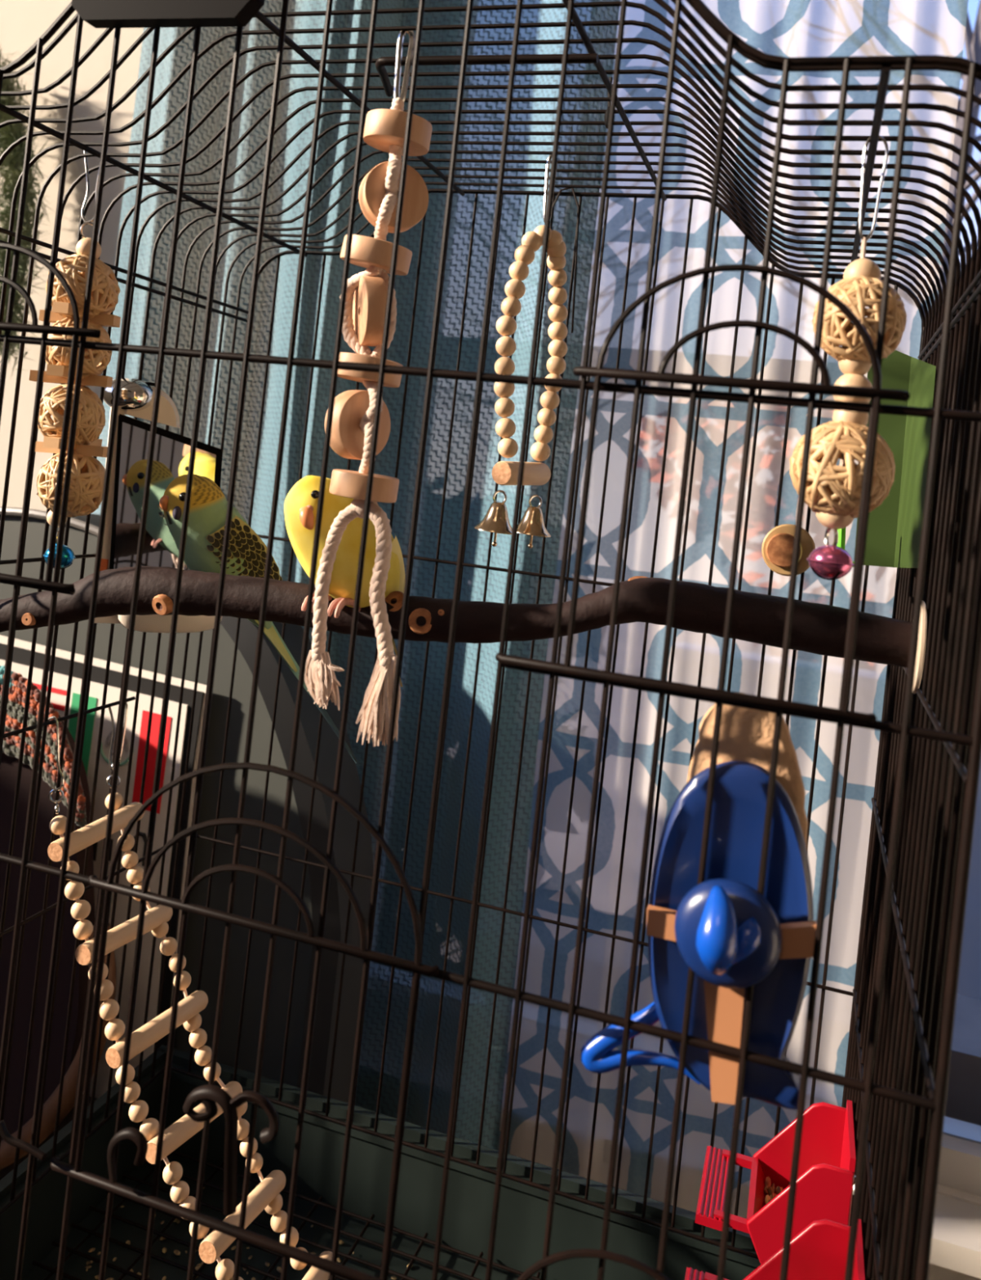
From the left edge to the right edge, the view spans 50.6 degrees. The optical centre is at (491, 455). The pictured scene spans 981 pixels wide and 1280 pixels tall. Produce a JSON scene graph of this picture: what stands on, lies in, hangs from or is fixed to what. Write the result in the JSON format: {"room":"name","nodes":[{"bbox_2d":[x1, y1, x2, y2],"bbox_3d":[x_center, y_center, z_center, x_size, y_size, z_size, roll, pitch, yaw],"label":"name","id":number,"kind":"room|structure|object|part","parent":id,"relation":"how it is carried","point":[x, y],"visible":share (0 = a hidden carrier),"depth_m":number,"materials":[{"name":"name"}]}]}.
{"room":"living room","nodes":[
{"label":"living room","id":0,"kind":"room"},
{"bbox_2d":[0,0,980,1279],"bbox_3d":[0.122,-0.064,1.028,3.400,2.686,0.080,6,-1,17],"label":"wall","id":1,"kind":"structure","parent":0,"point":[22,22],"depth_m":1.19,"materials":[{"name":"beige paint"}]},
{"bbox_2d":[0,45,57,377],"bbox_3d":[-0.553,-0.277,1.162,0.168,0.384,0.075,6,-1,17],"label":"plant","id":2,"kind":"object","parent":1,"relation":"attached to","point":[13,162],"visible":0.52,"depth_m":1.16,"materials":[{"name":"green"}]},
{"bbox_2d":[499,1107,980,1279],"bbox_3d":[0.348,-0.089,0.917,1.030,1.452,0.120,6,-1,17],"label":"window","id":3,"kind":"structure","parent":1,"relation":"in","point":[956,1245],"depth_m":0.86,"materials":[{"name":"beige paint"}]},
{"bbox_2d":[91,0,620,1150],"bbox_3d":[-0.202,0.202,0.980,0.510,2.026,0.071,6,-1,17],"label":"curtain","id":4,"kind":"object","parent":3,"relation":"hanging from","point":[565,214],"visible":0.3,"depth_m":0.97,"materials":[{"name":"blue fabric"}]},
{"bbox_2d":[497,0,968,1218],"bbox_3d":[0.173,0.241,0.891,0.316,2.026,0.007,6,-1,17],"label":"curtain","id":5,"kind":"object","parent":3,"relation":"hanging from","point":[780,28],"visible":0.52,"depth_m":0.90,"materials":[{"name":"white fabric"}]},
{"bbox_3d":[0.319,0.271,0.944,0.880,0.624,0.004,6,-1,17],"label":"pane","id":6,"kind":"part","parent":3,"relation":"part of","materials":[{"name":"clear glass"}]},
{"bbox_2d":[944,994,980,1125],"bbox_3d":[0.554,0.677,0.973,1.200,0.230,0.125,6,-1,17],"label":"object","id":7,"kind":"object","parent":1,"relation":"attached to","point":[963,1101],"visible":0.02,"depth_m":0.95,"materials":[{"name":"blue"}]},
{"bbox_3d":[-0.413,1.245,-0.237,3.560,0.060,2.700,6,-1,17],"label":"floor","id":8,"kind":"structure","parent":0,"visible":0},
{"bbox_2d":[0,1093,97,1180],"bbox_3d":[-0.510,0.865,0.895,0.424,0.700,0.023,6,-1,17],"label":"chest","id":9,"kind":"object","parent":8,"relation":"on","point":[4,1171],"visible":0.02,"depth_m":0.85,"materials":[{"name":"brown wood"}]},
{"bbox_2d":[0,635,206,1098],"bbox_3d":[-0.500,0.338,0.922,0.530,0.399,0.009,6,-1,17],"label":"framed poster","id":10,"kind":"object","parent":9,"relation":"on","point":[22,649],"visible":0.4,"depth_m":0.86,"materials":[{"name":"beige paper"}]},
{"bbox_2d":[0,706,115,1169],"bbox_3d":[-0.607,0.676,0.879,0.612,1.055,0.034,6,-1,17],"label":"chair","id":11,"kind":"object","parent":8,"relation":"on","point":[9,765],"visible":0.41,"depth_m":0.81,"materials":[{"name":"black fabric"}]},
{"bbox_2d":[0,665,87,827],"bbox_3d":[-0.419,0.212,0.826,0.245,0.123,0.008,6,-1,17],"label":"cushion","id":12,"kind":"object","parent":11,"relation":"on","point":[18,683],"visible":0.56,"depth_m":0.80,"materials":[{"name":"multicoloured fabric"}]},
{"bbox_3d":[-0.350,0.465,0.801,0.119,0.225,0.019,6,-1,17],"label":"bent frame","id":13,"kind":"part","parent":11,"relation":"part of","materials":[{"name":"brown wood"}]},
{"bbox_2d":[0,506,373,1103],"bbox_3d":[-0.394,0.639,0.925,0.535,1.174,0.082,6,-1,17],"label":"armchair","id":14,"kind":"object","parent":8,"relation":"on","point":[346,823],"visible":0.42,"depth_m":0.84,"materials":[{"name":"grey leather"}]},
{"bbox_3d":[-0.094,0.885,0.438,0.630,0.740,0.626,6,-1,17],"label":"table","id":15,"kind":"object","parent":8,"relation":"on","visible":0},
{"bbox_2d":[0,0,980,1279],"bbox_3d":[-0.035,0.162,0.522,0.478,0.711,0.349,6,-1,17],"label":"cage","id":16,"kind":"object","parent":15,"relation":"on","point":[397,1193],"visible":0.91,"depth_m":0.40,"materials":[{"name":"black paint"}]},
{"bbox_3d":[-0.223,0.046,0.417,0.132,0.003,0.003,6,-1,17],"label":"rail","id":17,"kind":"part","parent":16,"relation":"part of","materials":[{"name":"black metal"}]},
{"bbox_3d":[-0.238,0.058,0.590,0.002,0.002,0.321,6,-1,17],"label":"rail","id":18,"kind":"part","parent":16,"relation":"part of","materials":[{"name":"black metal"}]},
{"bbox_3d":[-0.200,-0.051,0.411,0.106,0.003,0.004,6,-1,17],"label":"feeder door","id":19,"kind":"part","parent":16,"relation":"part of","materials":[{"name":"black paint"}]},
{"bbox_3d":[-0.248,0.151,0.589,0.002,0.002,0.142,6,-1,17],"label":"rail","id":20,"kind":"part","parent":16,"relation":"part of","materials":[{"name":"black metal"}]},
{"bbox_2d":[29,150,120,568],"bbox_3d":[-0.212,-0.050,0.533,0.038,0.218,0.041,7,-1,-44],"label":"toy","id":21,"kind":"object","parent":16,"relation":"hanging from","point":[87,473],"visible":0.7,"depth_m":0.53,"materials":[{"name":"beige wicker"}]},
{"bbox_3d":[-0.278,0.428,0.586,0.002,0.002,0.321,6,-1,17],"label":"rail","id":22,"kind":"part","parent":16,"relation":"part of","materials":[{"name":"black metal"}]},
{"bbox_3d":[-0.260,0.262,0.588,0.002,0.002,0.321,6,-1,17],"label":"rail","id":23,"kind":"part","parent":16,"relation":"part of","materials":[{"name":"black metal"}]},
{"bbox_3d":[-0.221,-0.103,0.592,0.002,0.002,0.321,6,-1,17],"label":"rail","id":24,"kind":"part","parent":16,"relation":"part of","materials":[{"name":"black metal"}]},
{"bbox_3d":[-0.221,-0.108,0.592,0.002,0.002,0.321,6,-1,17],"label":"rail","id":25,"kind":"part","parent":16,"relation":"part of","materials":[{"name":"black metal"}]},
{"bbox_3d":[-0.179,-0.148,0.581,0.003,0.003,0.321,6,-1,17],"label":"rail","id":26,"kind":"part","parent":16,"relation":"part of","materials":[{"name":"black metal"}]},
{"bbox_2d":[94,377,222,632],"bbox_3d":[-0.198,0.031,0.625,0.084,0.149,0.031,6,-1,-13],"label":"toy","id":27,"kind":"object","parent":16,"relation":"attached to","point":[171,454],"visible":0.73,"depth_m":0.62,"materials":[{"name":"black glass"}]},
{"bbox_3d":[-0.200,0.032,0.628,0.072,0.141,0.007,6,-1,-24],"label":"casing","id":28,"kind":"part","parent":27,"relation":"part of","materials":[{"name":"beige plastic"}]},
{"bbox_3d":[-0.217,-0.036,0.619,0.031,0.021,0.031,6,-1,17],"label":"chrome knob","id":29,"kind":"part","parent":27,"relation":"part of","materials":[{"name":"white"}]},
{"bbox_2d":[113,422,216,569],"bbox_3d":[-0.197,0.040,0.625,0.063,0.116,0.001,6,-1,-24],"label":"mirror glass","id":30,"kind":"object","parent":27,"relation":"on","point":[171,454],"depth_m":0.62,"materials":[{"name":"multicoloured"}]},
{"bbox_3d":[-0.196,0.039,0.625,0.067,0.120,0.003,6,-1,-24],"label":"frame","id":31,"kind":"part","parent":27,"relation":"part of","materials":[{"name":"black plastic"}]},
{"bbox_2d":[116,614,222,632],"bbox_3d":[-0.193,0.096,0.624,0.064,0.022,0.021,6,-1,-24],"label":"perch","id":32,"kind":"object","parent":27,"relation":"on","point":[146,623],"depth_m":0.61,"materials":[{"name":"beige plastic"}]},
{"bbox_2d":[47,702,332,1279],"bbox_3d":[-0.171,0.307,0.587,0.190,0.300,0.073,6,-1,17],"label":"ladder","id":33,"kind":"object","parent":16,"relation":"hanging from","point":[266,1195],"visible":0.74,"depth_m":0.58,"materials":[{"name":"brown wood"}]},
{"bbox_3d":[-0.183,0.330,0.562,0.156,0.228,0.002,6,-1,17],"label":"cord","id":34,"kind":"part","parent":33,"relation":"part of","materials":[{"name":"beige wood"}]},
{"bbox_3d":[-0.171,0.335,0.614,0.157,0.230,0.002,6,-1,17],"label":"cord","id":35,"kind":"part","parent":33,"relation":"part of","materials":[{"name":"beige wood"}]},
{"bbox_3d":[-0.202,0.158,0.742,0.002,0.559,0.002,6,-1,40],"label":"rail","id":36,"kind":"part","parent":16,"relation":"part of","materials":[{"name":"black metal"}]},
{"bbox_2d":[84,1186,413,1279],"bbox_3d":[-0.134,0.503,0.550,0.288,0.003,0.262,6,-1,17],"label":"husk","id":37,"kind":"object","parent":16,"relation":"in","point":[177,1252],"visible":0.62,"depth_m":0.64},
{"bbox_3d":[-0.084,0.165,0.366,0.140,0.003,0.004,6,-1,17],"label":"feeder door","id":38,"kind":"part","parent":16,"relation":"part of","materials":[{"name":"black paint"}]},
{"bbox_3d":[-0.067,-0.183,0.547,0.003,0.003,0.321,6,-1,17],"label":"rail","id":39,"kind":"part","parent":16,"relation":"part of","materials":[{"name":"black metal"}]},
{"bbox_2d":[304,30,432,746],"bbox_3d":[-0.046,-0.032,0.445,0.051,0.306,0.030,6,-1,17],"label":"toy","id":40,"kind":"object","parent":16,"relation":"hanging from","point":[384,130],"visible":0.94,"depth_m":0.44,"materials":[{"name":"brown wood"}]},
{"bbox_2d":[0,1044,760,1279],"bbox_3d":[-0.069,0.481,0.518,0.478,0.070,0.349,6,-1,17],"label":"tray","id":41,"kind":"object","parent":16,"relation":"on","point":[635,1226],"depth_m":0.67,"materials":[{"name":"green plastic"}]},
{"bbox_3d":[0.022,0.077,0.675,0.450,0.002,0.002,6,-1,17],"label":"rail","id":42,"kind":"part","parent":16,"relation":"part of","materials":[{"name":"black metal"}]},
{"bbox_2d":[0,565,927,693],"bbox_3d":[-0.033,0.077,0.488,0.455,0.073,0.041,6,-1,8],"label":"perch","id":43,"kind":"object","parent":16,"relation":"attached to","point":[819,628],"visible":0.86,"depth_m":0.48,"materials":[{"name":"brown wood"}]},
{"bbox_2d":[159,474,357,763],"bbox_3d":[-0.119,0.090,0.544,0.117,0.152,0.042,6,-1,-11],"label":"budgerigar","id":44,"kind":"object","parent":43,"relation":"on","point":[246,553],"visible":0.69,"depth_m":0.53,"materials":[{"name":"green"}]},
{"bbox_2d":[284,475,405,686],"bbox_3d":[-0.066,0.063,0.494,0.075,0.103,0.042,6,-1,-25],"label":"budgerigar","id":45,"kind":"object","parent":43,"relation":"on","point":[300,505],"visible":0.62,"depth_m":0.47,"materials":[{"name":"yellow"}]},
{"bbox_2d":[912,600,927,693],"bbox_3d":[0.188,0.085,0.458,0.003,0.041,0.041,6,-1,17],"label":"washer","id":46,"kind":"object","parent":43,"relation":"in","point":[921,652],"depth_m":0.44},
{"bbox_3d":[-0.018,0.457,0.671,0.450,0.002,0.002,6,-1,17],"label":"rail","id":47,"kind":"part","parent":16,"relation":"part of","materials":[{"name":"black metal"}]},
{"bbox_3d":[-0.084,0.167,0.368,0.450,0.003,0.003,6,-1,17],"label":"rail","id":48,"kind":"part","parent":16,"relation":"part of","materials":[{"name":"black metal"}]},
{"bbox_3d":[-0.004,-0.172,0.471,0.113,0.004,0.040,6,-1,17],"label":"carry handle","id":49,"kind":"part","parent":16,"relation":"part of","materials":[{"name":"black paint"}]},
{"bbox_3d":[-0.062,-0.033,0.370,0.450,0.003,0.003,6,-1,17],"label":"rail","id":50,"kind":"part","parent":16,"relation":"part of","materials":[{"name":"black metal"}]},
{"bbox_2d":[474,155,568,548],"bbox_3d":[0.024,-0.060,0.598,0.026,0.229,0.062,6,-1,37],"label":"swing","id":51,"kind":"object","parent":16,"relation":"hanging from","point":[496,520],"visible":0.89,"depth_m":0.59,"materials":[{"name":"brown wood"}]},
{"bbox_3d":[-0.001,0.293,0.673,0.450,0.002,0.002,6,-1,17],"label":"rail","id":52,"kind":"part","parent":16,"relation":"part of","materials":[{"name":"black metal"}]},
{"bbox_2d":[604,76,613,128],"bbox_3d":[0.059,-0.174,0.514,0.005,0.026,0.004,6,-1,17],"label":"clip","id":53,"kind":"object","parent":16,"relation":"hanging from","point":[607,112],"visible":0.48,"depth_m":0.51,"materials":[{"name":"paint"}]},
{"bbox_3d":[0.058,-0.167,0.514,0.005,0.012,0.004,6,-1,17],"label":"bulb","id":54,"kind":"part","parent":53,"relation":"part of","materials":[{"name":"silver plastic"}]},
{"bbox_3d":[0.059,-0.180,0.514,0.002,0.015,0.002,6,-1,17],"label":"stem","id":55,"kind":"part","parent":53,"relation":"part of","materials":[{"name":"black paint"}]},
{"bbox_3d":[0.062,-0.170,0.506,0.003,0.003,0.321,6,-1,17],"label":"rail","id":56,"kind":"part","parent":16,"relation":"part of","materials":[{"name":"black metal"}]},
{"bbox_2d":[580,760,816,1110],"bbox_3d":[0.065,0.151,0.319,0.071,0.108,0.039,6,-1,17],"label":"holder","id":57,"kind":"object","parent":16,"relation":"attached to","point":[734,938],"visible":1,"depth_m":0.32,"materials":[{"name":"blue plastic"}]},
{"bbox_3d":[0.056,0.149,0.329,0.015,0.008,0.004,6,-1,17],"label":"clamp arm","id":58,"kind":"part","parent":57,"relation":"part of","materials":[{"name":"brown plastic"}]},
{"bbox_3d":[0.071,0.180,0.323,0.014,0.041,0.004,6,-1,17],"label":"clamp arm","id":59,"kind":"part","parent":57,"relation":"part of","materials":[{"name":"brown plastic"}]},
{"bbox_3d":[0.071,0.146,0.316,0.032,0.032,0.009,6,-1,17],"label":"knob","id":60,"kind":"part","parent":57,"relation":"part of","materials":[{"name":"blue plastic"}]},
{"bbox_2d":[687,692,808,853],"bbox_3d":[0.083,0.135,0.343,0.042,0.112,0.014,6,-1,17],"label":"cuttlebone","id":61,"kind":"object","parent":57,"relation":"attached to","point":[746,735],"visible":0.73,"depth_m":0.34,"materials":[{"name":"beige"}]},
{"bbox_3d":[0.090,0.149,0.319,0.019,0.015,0.004,6,-1,17],"label":"clamp arm","id":62,"kind":"part","parent":57,"relation":"part of","materials":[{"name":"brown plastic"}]},
{"bbox_3d":[0.072,0.076,0.324,0.146,0.003,0.003,6,-1,17],"label":"rail","id":63,"kind":"part","parent":16,"relation":"part of","materials":[{"name":"black metal"}]},
{"bbox_3d":[0.076,-0.023,0.325,0.104,0.003,0.004,6,-1,17],"label":"feeder door","id":64,"kind":"part","parent":16,"relation":"part of","materials":[{"name":"black paint"}]},
{"bbox_2d":[684,1218,865,1279],"bbox_3d":[0.116,0.356,0.433,0.072,0.061,0.058,6,-1,17],"label":"pet feeder","id":65,"kind":"object","parent":16,"relation":"in","point":[819,1251],"visible":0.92,"depth_m":0.45,"materials":[{"name":"red plastic"}]},
{"bbox_3d":[0.104,0.371,0.463,0.018,0.004,0.004,6,-1,17],"label":"perch arm","id":66,"kind":"part","parent":65,"relation":"part of","materials":[{"name":"red plastic"}]},
{"bbox_2d":[695,1099,856,1264],"bbox_3d":[0.145,0.363,0.527,0.072,0.061,0.058,6,-1,17],"label":"pet feeder","id":67,"kind":"object","parent":16,"relation":"in","point":[826,1177],"visible":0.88,"depth_m":0.52,"materials":[{"name":"red plastic"}]},
{"bbox_3d":[0.118,0.377,0.510,0.018,0.004,0.004,6,-1,17],"label":"perch arm","id":68,"kind":"part","parent":67,"relation":"part of","materials":[{"name":"red plastic"}]},
{"bbox_3d":[0.133,0.379,0.557,0.018,0.004,0.004,6,-1,17],"label":"perch arm","id":69,"kind":"part","parent":67,"relation":"part of","materials":[{"name":"red plastic"}]},
{"bbox_2d":[764,1176,783,1204],"bbox_3d":[0.155,0.388,0.524,0.037,0.012,0.049,6,-1,17],"label":"bird food","id":70,"kind":"object","parent":67,"relation":"in","point":[771,1190],"visible":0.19,"depth_m":0.54,"materials":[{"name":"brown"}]},
{"bbox_2d":[761,524,815,576],"bbox_3d":[0.176,0.056,0.616,0.030,0.030,0.033,6,-1,17],"label":"wooden dowel","id":71,"kind":"object","parent":16,"relation":"attached to","point":[777,546],"visible":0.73,"depth_m":0.60,"materials":[{"name":"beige wood"}]},
{"bbox_2d":[789,135,906,580],"bbox_3d":[0.133,-0.036,0.382,0.037,0.164,0.036,6,-1,17],"label":"toy","id":72,"kind":"object","parent":16,"relation":"hanging from","point":[833,491],"visible":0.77,"depth_m":0.37,"materials":[{"name":"beige wicker"}]},
{"bbox_3d":[0.132,-0.024,0.382,0.004,0.099,0.002,6,-1,17],"label":"cord","id":73,"kind":"part","parent":72,"relation":"part of","materials":[{"name":"beige fabric"}]},
{"bbox_3d":[0.165,0.306,0.454,0.002,0.002,0.321,6,-1,17],"label":"rail","id":74,"kind":"part","parent":16,"relation":"part of","materials":[{"name":"black metal"}]},
{"bbox_3d":[0.169,-0.112,0.471,0.003,0.003,0.321,6,-1,17],"label":"rail","id":75,"kind":"part","parent":16,"relation":"part of","materials":[{"name":"black metal"}]},
{"bbox_3d":[0.225,0.203,0.608,0.002,0.559,0.002,6,-1,-5],"label":"rail","id":76,"kind":"part","parent":16,"relation":"part of","materials":[{"name":"black metal"}]},
{"bbox_2d":[836,350,936,568],"bbox_3d":[0.187,-0.002,0.494,0.035,0.116,0.073,6,-1,17],"label":"bird feeder","id":77,"kind":"object","parent":16,"relation":"attached to","point":[895,526],"visible":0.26,"depth_m":0.52,"materials":[{"name":"green plastic"}]},
{"bbox_3d":[0.176,0.195,0.455,0.002,0.002,0.321,6,-1,17],"label":"rail","id":78,"kind":"part","parent":16,"relation":"part of","materials":[{"name":"black metal"}]},
{"bbox_3d":[0.187,0.102,0.456,0.002,0.002,0.321,6,-1,17],"label":"rail","id":79,"kind":"part","parent":16,"relation":"part of","materials":[{"name":"black metal"}]},
{"bbox_3d":[0.130,0.188,0.300,0.003,0.561,0.003,6,-1,40],"label":"rail","id":80,"kind":"part","parent":16,"relation":"part of","materials":[{"name":"black metal"}]},
{"bbox_3d":[0.205,-0.064,0.458,0.002,0.002,0.321,6,-1,17],"label":"rail","id":81,"kind":"part","parent":16,"relation":"part of","materials":[{"name":"black metal"}]},
{"bbox_3d":[0.204,-0.058,0.458,0.002,0.002,0.321,6,-1,17],"label":"rail","id":82,"kind":"part","parent":16,"relation":"part of","materials":[{"name":"black metal"}]},
{"label":"outside","id":83,"kind":"structure","parent":0,"visible":0},
{"bbox_3d":[1.518,1.332,4.918,9.000,0.020,8.270,6,-1,17],"label":"trim","id":84,"kind":"structure","parent":83,"visible":0},
{"bbox_2d":[939,0,980,288],"bbox_3d":[1.438,-0.558,3.412,1.826,3.698,1.741,6,-1,17],"label":"bare tree","id":85,"kind":"object","parent":84,"relation":"on","point":[972,42],"visible":0.03,"depth_m":3.38,"materials":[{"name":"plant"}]},
{"bbox_2d":[957,763,980,999],"bbox_3d":[1.430,0.863,1.472,2.440,0.820,0.080,6,-1,17],"label":"window pane","id":86,"kind":"structure","parent":84,"relation":"on","point":[970,973],"depth_m":1.65,"materials":[{"name":"blue"}]}
]}

